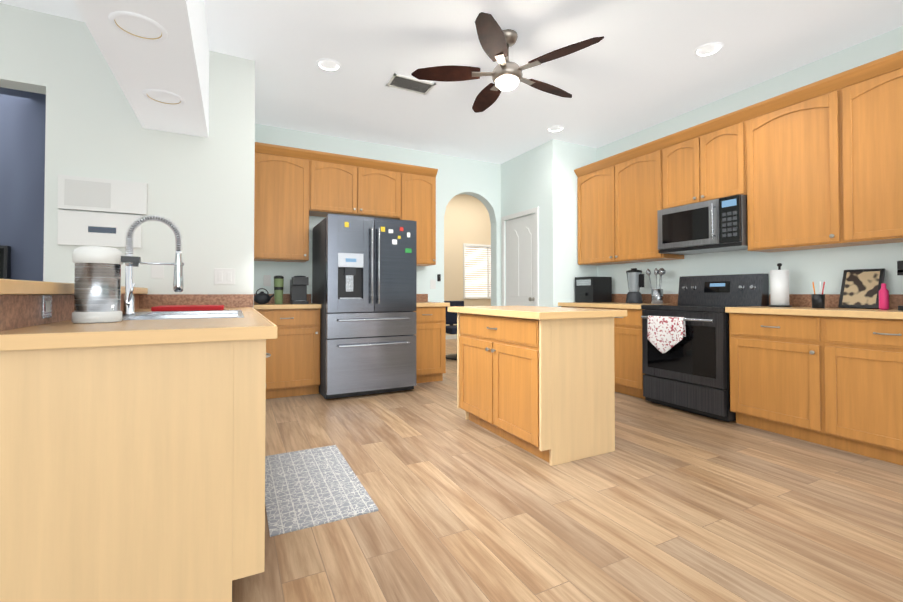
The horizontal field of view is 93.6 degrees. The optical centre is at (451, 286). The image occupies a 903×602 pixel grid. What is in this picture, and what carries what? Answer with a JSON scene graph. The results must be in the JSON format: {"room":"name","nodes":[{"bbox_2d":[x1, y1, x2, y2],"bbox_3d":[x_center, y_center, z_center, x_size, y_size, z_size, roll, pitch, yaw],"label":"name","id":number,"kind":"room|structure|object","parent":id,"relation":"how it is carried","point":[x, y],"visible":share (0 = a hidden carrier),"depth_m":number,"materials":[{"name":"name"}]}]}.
{"room":"kitchen","nodes":[
{"label":"kitchen","id":0,"kind":"room"},
{"bbox_2d":[0,294,40,294],"bbox_3d":[-1.783,0.543,1.992,0.150,1.018,2.100,0,-1,-27],"label":"wall","id":1,"kind":"structure","parent":0,"point":[20,294],"depth_m":1.47,"materials":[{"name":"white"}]},
{"bbox_2d":[0,279,147,293],"bbox_3d":[-1.843,0.011,1.919,0.444,0.042,2.184,0,-1,-27],"label":"bar","id":2,"kind":"object","parent":1,"relation":"on","point":[10,286],"visible":0.81,"depth_m":1.32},
{"bbox_2d":[0,87,45,280],"bbox_3d":[-4.678,-0.351,3.471,5.135,2.850,0.150,0,-1,-27],"label":"wall","id":3,"kind":"structure","parent":0,"point":[22,148],"depth_m":3.82,"materials":[{"name":"blue paint"}]},
{"bbox_2d":[0,245,10,278],"bbox_3d":[-4.384,-0.005,3.490,1.080,0.720,0.070,0,-1,-27],"label":"television","id":4,"kind":"object","parent":3,"relation":"attached to","point":[5,262],"visible":0.46,"depth_m":3.71,"materials":[{"name":"black plastic"}]},
{"bbox_2d":[0,3,254,307],"bbox_3d":[-3.927,-0.370,2.171,5.285,2.850,0.150,0,-1,-27],"label":"wall","id":5,"kind":"structure","parent":0,"point":[200,192],"depth_m":3.00,"materials":[{"name":"white paint"}]},
{"bbox_2d":[57,174,147,247],"bbox_3d":[-2.353,-0.502,2.874,0.475,0.455,0.037,0,-1,-27],"label":"intercom","id":6,"kind":"object","parent":5,"relation":"attached to","point":[80,228],"visible":0.98,"depth_m":2.85,"materials":[{"name":"white plastic"}]},
{"bbox_2d":[151,261,163,277],"bbox_3d":[-2.094,-0.123,3.019,0.075,0.120,0.006,0,-1,-27],"label":"outlet","id":7,"kind":"object","parent":5,"relation":"attached to","point":[157,271],"visible":1,"depth_m":3.02,"materials":[{"name":"white plastic"}]},
{"bbox_2d":[214,268,234,283],"bbox_3d":[-1.717,-0.080,3.209,0.140,0.120,0.009,0,-1,-27],"label":"light switch","id":8,"kind":"object","parent":5,"relation":"attached to","point":[224,276],"visible":1,"depth_m":3.21,"materials":[{"name":"white plastic"}]},
{"bbox_2d":[254,123,500,305],"bbox_3d":[-0.766,-0.323,5.309,3.205,2.850,0.150,0,-1,-27],"label":"wall","id":9,"kind":"structure","parent":0,"point":[477,179],"depth_m":5.47,"materials":[{"name":"white paint"}]},
{"bbox_2d":[263,275,270,285],"bbox_3d":[-1.992,-0.069,4.585,0.075,0.120,0.006,0,-1,-27],"label":"outlet","id":10,"kind":"object","parent":9,"relation":"attached to","point":[266,280],"depth_m":4.58,"materials":[{"name":"white plastic"}]},
{"bbox_2d":[254,142,309,261],"bbox_3d":[-1.826,-0.858,4.495,0.562,1.154,0.340,0,-1,-27],"label":"upper cabinet","id":11,"kind":"object","parent":9,"relation":"attached to","point":[295,189],"depth_m":4.36,"materials":[{"name":"brown wood"}]},
{"bbox_2d":[310,150,401,219],"bbox_3d":[-1.122,-1.117,4.860,1.020,0.625,0.340,0,-1,-27],"label":"upper cabinet","id":12,"kind":"object","parent":9,"relation":"attached to","point":[339,184],"depth_m":4.70,"materials":[{"name":"brown wood"}]},
{"bbox_2d":[398,164,437,265],"bbox_3d":[-0.464,-0.847,5.193,0.460,1.154,0.340,0,-1,-27],"label":"upper cabinet","id":13,"kind":"object","parent":9,"relation":"attached to","point":[418,182],"depth_m":5.07,"materials":[{"name":"brown wood"}]},
{"bbox_2d":[430,280,435,288],"bbox_3d":[-0.239,-0.035,5.483,0.075,0.120,0.006,0,-1,-27],"label":"outlet","id":14,"kind":"object","parent":9,"relation":"attached to","point":[432,282],"depth_m":5.48,"materials":[{"name":"white plastic"}]},
{"bbox_2d":[0,0,902,163],"bbox_3d":[0.441,-1.863,1.034,12.400,0.100,8.900,0,-1,-27],"label":"ceiling","id":15,"kind":"structure","parent":0,"point":[640,66],"depth_m":3.27,"materials":[{"name":"white paint"}]},
{"bbox_2d":[73,0,208,136],"bbox_3d":[-1.384,-1.470,1.890,0.400,0.660,2.700,0,-1,-27],"label":"soffit","id":16,"kind":"structure","parent":15,"relation":"attached to","point":[176,61],"depth_m":2.15,"materials":[{"name":"white paint"}]},
{"bbox_2d":[108,11,167,41],"bbox_3d":[-1.370,-1.146,1.859,0.210,0.022,0.210,0,-1,-27],"label":"recessed light","id":17,"kind":"object","parent":16,"relation":"attached to","point":[112,16],"visible":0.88,"depth_m":1.84,"materials":[{"name":"white"}]},
{"bbox_2d":[142,89,184,105],"bbox_3d":[-1.712,-1.136,2.526,0.210,0.022,0.210,0,-1,-27],"label":"recessed light","id":18,"kind":"object","parent":16,"relation":"attached to","point":[146,91],"visible":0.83,"depth_m":2.52,"materials":[{"name":"white"}]},
{"bbox_2d":[316,58,340,71],"bbox_3d":[-0.983,-1.783,3.393,0.190,0.022,0.190,0,-1,-27],"label":"recessed light","id":19,"kind":"object","parent":15,"relation":"in","point":[324,59],"visible":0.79,"depth_m":3.38,"materials":[{"name":"white"}]},
{"bbox_2d":[386,73,435,94],"bbox_3d":[-0.356,-1.766,3.703,0.380,0.012,0.220,0,-1,-27],"label":"ceiling vent","id":20,"kind":"object","parent":15,"relation":"in","point":[407,83],"visible":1,"depth_m":3.70,"materials":[{"name":"white metal"}]},
{"bbox_2d":[411,12,603,112],"bbox_3d":[0.417,-1.593,3.046,1.274,0.378,1.289,0,-1,-27],"label":"ceiling fan","id":21,"kind":"object","parent":15,"relation":"hanging from","point":[496,41],"visible":1,"depth_m":2.95,"materials":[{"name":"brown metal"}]},
{"bbox_2d":[547,125,563,131],"bbox_3d":[1.155,-1.763,4.703,0.190,0.022,0.190,0,-1,-27],"label":"recessed light","id":22,"kind":"object","parent":15,"relation":"in","point":[554,126],"visible":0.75,"depth_m":4.69,"materials":[{"name":"white"}]},
{"bbox_2d":[694,42,723,56],"bbox_3d":[1.926,-1.786,3.177,0.190,0.022,0.190,0,-1,-27],"label":"recessed light","id":23,"kind":"object","parent":15,"relation":"in","point":[700,47],"visible":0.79,"depth_m":3.17,"materials":[{"name":"white"}]},
{"bbox_2d":[444,194,490,334],"bbox_3d":[-3.130,-0.533,7.977,12.000,3.350,0.150,0,-1,-27],"label":"wall","id":24,"kind":"structure","parent":0,"point":[467,219],"depth_m":9.61,"materials":[{"name":"beige paint"}]},
{"bbox_2d":[446,335,456,339],"bbox_3d":[-0.807,1.114,9.050,6.865,0.090,0.015,0,-1,-27],"label":"baseboard","id":25,"kind":"structure","parent":24,"relation":"attached to","point":[451,336],"depth_m":9.44,"materials":[{"name":"white paint"}]},
{"bbox_2d":[463,243,490,298],"bbox_3d":[0.866,-0.357,9.968,1.370,1.260,0.110,0,-1,-27],"label":"window","id":26,"kind":"structure","parent":24,"relation":"in","point":[476,271],"depth_m":9.86,"materials":[{"name":"white paint"}]},
{"bbox_2d":[501,142,547,306],"bbox_3d":[0.933,-0.318,5.618,0.100,2.850,1.150,0,-1,-27],"label":"wall","id":27,"kind":"structure","parent":0,"point":[523,181],"depth_m":5.37,"materials":[{"name":"white paint"}]},
{"bbox_2d":[501,207,538,305],"bbox_3d":[0.887,0.061,5.572,0.098,2.090,0.800,0,-1,-27],"label":"door","id":28,"kind":"structure","parent":27,"relation":"attached to","point":[522,261],"depth_m":5.57,"materials":[{"name":"white paint"}]},
{"bbox_2d":[232,339,902,601],"bbox_3d":[-0.472,1.114,2.768,12.400,0.100,12.900,0,-1,-27],"label":"floor","id":29,"kind":"structure","parent":0,"point":[661,503],"depth_m":1.94,"materials":[{"name":"brown wood"}]},
{"bbox_2d":[0,366,265,601],"bbox_3d":[-1.067,0.705,1.521,0.693,0.680,0.572,0,-1,-27],"label":"base cabinet","id":30,"kind":"object","parent":29,"relation":"on","point":[132,458],"depth_m":1.25,"materials":[{"name":"brown wood"}]},
{"bbox_2d":[140,310,159,313],"bbox_3d":[-1.413,0.242,2.335,0.418,0.200,0.391,0,-1,-27],"label":"sink","id":31,"kind":"object","parent":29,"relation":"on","point":[141,311],"depth_m":2.42,"materials":[{"name":"silver metal"}]},
{"bbox_2d":[122,215,183,314],"bbox_3d":[-1.450,-0.111,2.059,0.251,0.490,0.109,0,-1,-27],"label":"faucet","id":32,"kind":"object","parent":31,"relation":"on","point":[128,303],"visible":0.98,"depth_m":2.06,"materials":[{"name":"silver metal"}]},
{"bbox_2d":[151,305,223,311],"bbox_3d":[-1.663,0.133,2.706,0.370,0.027,0.350,0,-1,-27],"label":"mat","id":33,"kind":"object","parent":31,"relation":"on","point":[188,308],"visible":1,"depth_m":2.56,"materials":[{"name":"red fabric"}]},
{"bbox_2d":[116,310,243,373],"bbox_3d":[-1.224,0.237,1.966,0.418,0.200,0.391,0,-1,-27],"label":"base cabinet","id":34,"kind":"object","parent":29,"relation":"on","point":[173,355],"depth_m":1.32,"materials":[{"name":"brown wood"}]},
{"bbox_2d":[0,318,275,349],"bbox_3d":[-1.035,0.149,1.494,0.718,0.040,0.580,0,-1,-27],"label":"countertop","id":35,"kind":"structure","parent":34,"relation":"on","point":[129,331],"depth_m":1.28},
{"bbox_2d":[72,246,140,322],"bbox_3d":[-1.288,-0.010,1.585,0.198,0.280,0.146,0,-1,-27],"label":"water filter","id":36,"kind":"object","parent":35,"relation":"on","point":[97,289],"visible":1,"depth_m":1.52,"materials":[{"name":"white plastic"}]},
{"bbox_2d":[254,294,320,398],"bbox_3d":[-1.724,0.580,4.354,0.636,1.015,0.644,0,-1,-27],"label":"base cabinet","id":37,"kind":"object","parent":29,"relation":"on","point":[293,362],"visible":0.75,"depth_m":4.14,"materials":[{"name":"brown wood"}]},
{"bbox_2d":[254,288,273,303],"bbox_3d":[-1.886,0.091,4.272,0.198,0.158,0.160,0,-1,-27],"label":"kettle","id":38,"kind":"object","parent":37,"relation":"on","point":[262,298],"visible":0.98,"depth_m":4.21,"materials":[{"name":"grey metal"}]},
{"bbox_2d":[274,275,283,303],"bbox_3d":[-1.702,0.028,4.177,0.092,0.282,0.092,0,-1,-27],"label":"tumbler","id":39,"kind":"object","parent":37,"relation":"on","point":[278,287],"visible":1,"depth_m":4.14,"materials":[{"name":"green metal"}]},
{"bbox_2d":[290,276,308,303],"bbox_3d":[-1.559,0.029,4.335,0.150,0.285,0.250,0,-1,-27],"label":"coffee maker","id":40,"kind":"object","parent":37,"relation":"on","point":[298,289],"visible":1,"depth_m":4.30,"materials":[{"name":"black plastic"}]},
{"bbox_2d":[265,445,377,536],"bbox_3d":[-0.769,1.053,2.308,0.470,0.008,0.950,0,-1,-27],"label":"rug","id":41,"kind":"object","parent":29,"relation":"on","point":[307,488],"visible":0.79,"depth_m":2.17,"materials":[{"name":"grey fabric"}]},
{"bbox_2d":[312,213,416,398],"bbox_3d":[-0.950,0.196,4.559,0.910,1.790,0.921,0,-1,-27],"label":"fridge","id":42,"kind":"object","parent":29,"relation":"on","point":[364,278],"visible":1,"depth_m":4.18,"materials":[{"name":"grey metal"}]},
{"bbox_2d":[413,294,449,382],"bbox_3d":[-0.391,0.591,5.037,0.514,1.015,0.644,0,-1,-27],"label":"base cabinet","id":43,"kind":"object","parent":29,"relation":"on","point":[430,341],"visible":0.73,"depth_m":4.81,"materials":[{"name":"brown wood"}]},
{"bbox_2d":[444,301,463,359],"bbox_3d":[0.101,0.674,6.744,0.523,0.900,0.520,0,-1,-27],"label":"chair","id":44,"kind":"object","parent":29,"relation":"on","point":[451,320],"visible":0.48,"depth_m":6.87,"materials":[{"name":"black plastic"}]},
{"bbox_2d":[448,305,626,465],"bbox_3d":[0.551,0.611,3.082,0.714,0.915,1.164,0,-1,-27],"label":"kitchen island","id":45,"kind":"object","parent":29,"relation":"on","point":[538,381],"visible":1,"depth_m":2.67,"materials":[{"name":"brown wood"}]},
{"bbox_2d":[561,306,644,398],"bbox_3d":[1.819,0.654,4.646,0.610,0.875,1.150,0,-1,-27],"label":"base cabinet","id":46,"kind":"object","parent":29,"relation":"on","point":[628,355],"depth_m":4.16,"materials":[{"name":"brown wood"}]},
{"bbox_2d":[558,302,677,309],"bbox_3d":[1.807,0.197,4.648,0.635,0.040,1.150,0,-1,-27],"label":"countertop","id":47,"kind":"structure","parent":46,"relation":"on","point":[613,305],"depth_m":4.43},
{"bbox_2d":[575,277,611,302],"bbox_3d":[1.672,0.033,5.036,0.330,0.299,0.290,0,-1,-27],"label":"air fryer","id":48,"kind":"object","parent":47,"relation":"on","point":[593,289],"visible":0.98,"depth_m":4.93,"materials":[{"name":"black plastic"}]},
{"bbox_2d":[626,268,643,302],"bbox_3d":[1.973,-0.013,4.548,0.170,0.375,0.205,0,-1,-27],"label":"blender","id":49,"kind":"object","parent":47,"relation":"on","point":[635,278],"visible":0.96,"depth_m":4.50,"materials":[{"name":"grey"}]},
{"bbox_2d":[646,268,665,303],"bbox_3d":[2.115,-0.010,4.365,0.123,0.364,0.196,0,-1,-27],"label":"utensil crock","id":50,"kind":"object","parent":47,"relation":"on","point":[656,296],"visible":0.98,"depth_m":4.32,"materials":[{"name":"metal"}]},
{"bbox_2d":[641,273,768,421],"bbox_3d":[2.206,0.484,3.769,0.725,1.190,0.752,0,-1,-27],"label":"range","id":51,"kind":"object","parent":29,"relation":"on","point":[686,353],"visible":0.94,"depth_m":3.62,"materials":[{"name":"black metal"}]},
{"bbox_2d":[647,315,685,353],"bbox_3d":[1.866,0.419,3.692,0.050,0.326,0.340,0,-1,-27],"label":"dish towel","id":52,"kind":"object","parent":51,"relation":"hanging from","point":[664,332],"depth_m":3.68,"materials":[{"name":"white fabric"}]},
{"bbox_2d":[729,314,805,440],"bbox_3d":[2.584,0.632,3.154,0.610,0.875,0.668,0,-1,-27],"label":"base cabinet","id":53,"kind":"object","parent":29,"relation":"on","point":[768,351],"depth_m":3.07,"materials":[{"name":"brown wood"}]},
{"bbox_2d":[806,314,902,465],"bbox_3d":[2.847,0.624,2.641,0.610,0.875,0.774,0,-1,-27],"label":"base cabinet","id":54,"kind":"object","parent":29,"relation":"on","point":[830,374],"depth_m":2.64,"materials":[{"name":"brown wood"}]},
{"bbox_2d":[726,306,902,317],"bbox_3d":[2.837,0.166,2.640,0.635,0.040,1.826,0,-1,-27],"label":"countertop","id":55,"kind":"structure","parent":54,"relation":"on","point":[829,311],"depth_m":2.81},
{"bbox_2d":[768,263,791,306],"bbox_3d":[2.617,-0.017,3.381,0.150,0.347,0.150,0,-1,-27],"label":"paper towel","id":56,"kind":"object","parent":55,"relation":"on","point":[779,287],"visible":0.94,"depth_m":3.33,"materials":[{"name":"white paper"}]},
{"bbox_2d":[811,282,824,307],"bbox_3d":[2.660,0.058,3.076,0.076,0.190,0.076,0,-1,-27],"label":"pen cup","id":57,"kind":"object","parent":55,"relation":"on","point":[818,300],"visible":0.98,"depth_m":3.05,"materials":[{"name":"black plastic"}]},
{"bbox_2d":[838,268,885,308],"bbox_3d":[2.916,0.012,3.017,0.114,0.279,0.220,0,-1,-27],"label":"picture frame","id":58,"kind":"object","parent":55,"relation":"on","point":[860,288],"visible":0.86,"depth_m":3.01,"materials":[{"name":"black plastic"}]},
{"bbox_2d":[879,283,888,309],"bbox_3d":[2.842,0.062,2.787,0.047,0.172,0.048,0,-1,-27],"label":"bottle","id":59,"kind":"object","parent":55,"relation":"on","point":[883,298],"visible":1,"depth_m":2.77,"materials":[{"name":"pink plastic"}]},
{"bbox_2d":[897,261,902,310],"bbox_3d":[2.915,-0.009,2.623,0.220,0.309,0.162,0,-1,-27],"label":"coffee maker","id":60,"kind":"object","parent":55,"relation":"on","point":[899,267],"visible":0.98,"depth_m":2.63,"materials":[{"name":"black plastic"}]},
{"bbox_2d":[547,139,596,306],"bbox_3d":[1.543,-0.324,5.228,0.830,2.850,0.100,0,-1,-27],"label":"wall","id":61,"kind":"structure","parent":0,"point":[565,160],"depth_m":5.08,"materials":[{"name":"white paint"}]},
{"bbox_2d":[597,26,902,293],"bbox_3d":[3.627,-0.374,1.942,0.120,2.850,7.650,0,-1,-27],"label":"wall","id":62,"kind":"structure","parent":0,"point":[808,267],"depth_m":3.54,"materials":[{"name":"white paint"}]},
{"bbox_2d":[574,138,683,265],"bbox_3d":[1.954,-0.855,4.702,0.340,1.154,1.214,0,-1,-27],"label":"upper cabinet","id":63,"kind":"object","parent":62,"relation":"attached to","point":[620,197],"depth_m":4.56,"materials":[{"name":"brown wood"}]},
{"bbox_2d":[666,107,745,208],"bbox_3d":[2.377,-1.097,3.881,0.340,0.694,0.760,0,-1,-27],"label":"upper cabinet","id":64,"kind":"object","parent":62,"relation":"attached to","point":[706,161],"depth_m":3.74,"materials":[{"name":"brown wood"}]},
{"bbox_2d":[657,195,747,254],"bbox_3d":[2.321,-0.538,3.844,0.465,0.415,0.752,0,-1,-27],"label":"microwave","id":65,"kind":"object","parent":64,"relation":"attached to","point":[715,225],"visible":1,"depth_m":3.70,"materials":[{"name":"metal"}]},
{"bbox_2d":[746,78,845,251],"bbox_3d":[2.689,-0.876,3.268,0.340,1.154,0.730,0,-1,-27],"label":"upper cabinet","id":66,"kind":"object","parent":62,"relation":"attached to","point":[817,165],"depth_m":3.21,"materials":[{"name":"brown wood"}]},
{"bbox_2d":[826,50,902,246],"bbox_3d":[2.970,-0.885,2.721,0.340,1.154,0.740,0,-1,-27],"label":"upper cabinet","id":67,"kind":"object","parent":62,"relation":"attached to","point":[864,104],"depth_m":2.81,"materials":[{"name":"brown wood"}]}
]}

